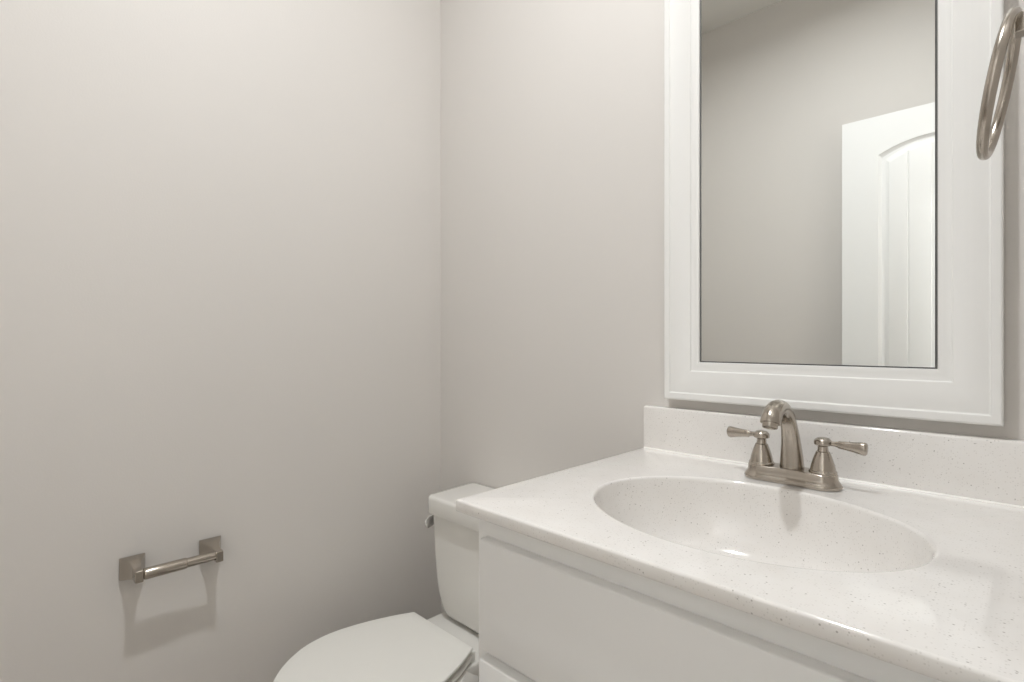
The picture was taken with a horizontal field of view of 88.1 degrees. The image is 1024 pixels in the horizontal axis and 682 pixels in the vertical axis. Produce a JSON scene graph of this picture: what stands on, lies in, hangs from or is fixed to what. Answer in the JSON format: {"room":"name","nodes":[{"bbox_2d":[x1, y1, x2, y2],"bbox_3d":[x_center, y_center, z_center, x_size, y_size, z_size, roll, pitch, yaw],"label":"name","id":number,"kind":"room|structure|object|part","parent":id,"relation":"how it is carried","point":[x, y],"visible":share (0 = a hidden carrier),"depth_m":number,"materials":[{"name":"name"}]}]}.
{"room":"bathroom","nodes":[
{"label":"bathroom","id":0,"kind":"room"},
{"bbox_2d":[0,0,439,681],"bbox_3d":[-0.870,-0.273,1.155,0.120,2.740,1.940,0,0,44],"label":"wall","id":1,"kind":"structure","parent":0,"point":[220,219],"depth_m":1.23,"materials":[{"name":"beige paint"}]},
{"bbox_2d":[119,535,222,583],"bbox_3d":[-0.732,0.482,1.157,0.073,0.048,0.196,0,0,44],"label":"toilet paper holder","id":2,"kind":"object","parent":1,"relation":"attached to","point":[133,568],"visible":1,"depth_m":1.12,"materials":[{"name":"silver metal"}]},
{"bbox_3d":[-0.785,0.481,1.104,0.072,0.046,0.046,0,0,44],"label":"post","id":3,"kind":"part","parent":2,"relation":"part of","materials":[{"name":"silver metal"}]},
{"bbox_3d":[-0.680,0.483,1.212,0.072,0.046,0.046,0,0,44],"label":"post","id":4,"kind":"part","parent":2,"relation":"part of","materials":[{"name":"silver metal"}]},
{"bbox_2d":[440,0,1023,613],"bbox_3d":[0.313,-0.273,1.269,1.410,2.740,0.120,0,0,44],"label":"wall","id":5,"kind":"structure","parent":0,"point":[552,111],"depth_m":1.37,"materials":[{"name":"beige paint"}]},
{"bbox_2d":[664,0,1003,426],"bbox_3d":[0.525,-0.350,0.957,0.534,0.947,0.027,0,0,44],"label":"framed mirror","id":6,"kind":"object","parent":5,"relation":"attached to","point":[834,220],"visible":0.94,"depth_m":0.93,"materials":[{"name":"white paint"}]},
{"bbox_3d":[0.527,-0.352,0.960,0.378,0.787,0.004,0,0,44],"label":"glass","id":7,"kind":"part","parent":6,"relation":"part of","materials":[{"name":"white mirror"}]},
{"bbox_2d":[644,405,1023,505],"bbox_3d":[0.533,0.190,0.955,0.654,0.093,0.020,0,0,44],"label":"backsplash","id":8,"kind":"structure","parent":5,"relation":"attached to","point":[970,466],"depth_m":0.87,"materials":[{"name":"stone"}]},
{"bbox_3d":[0.015,1.147,0.008,2.990,0.100,3.100,0,0,44],"label":"floor","id":9,"kind":"structure","parent":0,"visible":0},
{"bbox_2d":[273,483,494,681],"bbox_3d":[-0.232,0.761,1.254,0.362,0.672,0.656,0,0,44],"label":"toilet","id":10,"kind":"object","parent":9,"relation":"on","point":[406,647],"visible":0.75,"depth_m":1.27,"materials":[{"name":"white ceramic"}]},
{"bbox_3d":[-0.318,0.718,1.166,0.357,0.013,0.410,0,0,44],"label":"lid","id":11,"kind":"part","parent":10,"relation":"part of","materials":[{"name":"white plastic"}]},
{"bbox_3d":[-0.220,0.507,1.495,0.022,0.036,0.061,0,0,44],"label":"flush lever","id":12,"kind":"part","parent":10,"relation":"part of","materials":[{"name":"silver metal"}]},
{"bbox_3d":[-0.058,0.607,1.419,0.323,0.267,0.166,0,0,44],"label":"tank","id":13,"kind":"part","parent":10,"relation":"part of","materials":[{"name":"white ceramic"}]},
{"bbox_3d":[-0.318,0.738,1.167,0.355,0.015,0.408,0,0,44],"label":"seat","id":14,"kind":"part","parent":10,"relation":"part of","materials":[{"name":"white plastic"}]},
{"bbox_3d":[-0.061,0.449,1.416,0.339,0.049,0.186,0,0,44],"label":"tank lid","id":15,"kind":"part","parent":10,"relation":"part of","materials":[{"name":"white ceramic"}]},
{"bbox_2d":[479,519,941,681],"bbox_3d":[0.353,0.676,0.764,0.639,0.840,0.538,0,0,44],"label":"vanity cabinet","id":16,"kind":"object","parent":9,"relation":"on","point":[548,612],"visible":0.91,"depth_m":0.62,"materials":[{"name":"white paint"}]},
{"bbox_3d":[0.063,0.725,0.684,0.298,0.514,0.018,0,0,44],"label":"door","id":17,"kind":"part","parent":16,"relation":"part of","materials":[{"name":"white paint"}]},
{"bbox_2d":[456,405,1023,681],"bbox_3d":[0.344,0.258,0.763,0.654,0.228,0.558,0,0,44],"label":"washbasin","id":18,"kind":"object","parent":16,"relation":"in","point":[916,564],"visible":0.91,"depth_m":0.75,"materials":[{"name":"stone"}]},
{"bbox_3d":[0.315,0.303,0.735,0.435,0.133,0.339,0,0,44],"label":"sink bowl","id":19,"kind":"part","parent":18,"relation":"part of","materials":[{"name":"ceramic"}]},
{"bbox_2d":[727,400,867,491],"bbox_3d":[0.465,0.165,0.894,0.163,0.143,0.177,0,0,-1],"label":"faucet","id":20,"kind":"object","parent":18,"relation":"on","point":[822,475],"visible":1,"depth_m":0.87,"materials":[{"name":"silver metal"}]},
{"bbox_3d":[0.417,0.167,0.955,0.015,0.021,0.059,0,0,-36],"label":"lever","id":21,"kind":"part","parent":20,"relation":"part of","materials":[{"name":"silver metal"}]},
{"bbox_3d":[0.435,0.184,0.922,0.041,0.057,0.041,0,0,44],"label":"handle","id":22,"kind":"part","parent":20,"relation":"part of","materials":[{"name":"silver metal"}]},
{"bbox_3d":[0.437,0.154,0.857,0.038,0.121,0.136,0,0,44],"label":"spout","id":23,"kind":"part","parent":20,"relation":"part of","materials":[{"name":"silver metal"}]},
{"bbox_3d":[0.469,0.224,0.889,0.150,0.024,0.057,0,0,44],"label":"plate","id":24,"kind":"part","parent":20,"relation":"part of","materials":[{"name":"silver metal"}]},
{"bbox_3d":[0.503,0.184,0.855,0.041,0.057,0.041,0,0,44],"label":"handle","id":25,"kind":"part","parent":20,"relation":"part of","materials":[{"name":"silver metal"}]},
{"bbox_3d":[0.525,0.166,0.829,0.055,0.021,0.015,0,0,44],"label":"lever","id":26,"kind":"part","parent":20,"relation":"part of","materials":[{"name":"silver metal"}]},
{"bbox_3d":[0.083,-0.273,-0.059,0.120,2.740,3.100,0,0,44],"label":"wall","id":27,"kind":"structure","parent":0,"visible":0},
{"bbox_2d":[976,6,1023,159],"bbox_3d":[0.515,-0.265,0.525,0.081,0.150,0.142,0,0,44],"label":"towel ring","id":28,"kind":"object","parent":27,"relation":"attached to","point":[1010,34],"visible":1,"depth_m":0.52,"materials":[{"name":"silver metal"}]},
{"bbox_3d":[0.525,-0.317,0.515,0.052,0.046,0.046,0,0,44],"label":"post","id":29,"kind":"part","parent":28,"relation":"part of","materials":[{"name":"silver metal"}]}
]}

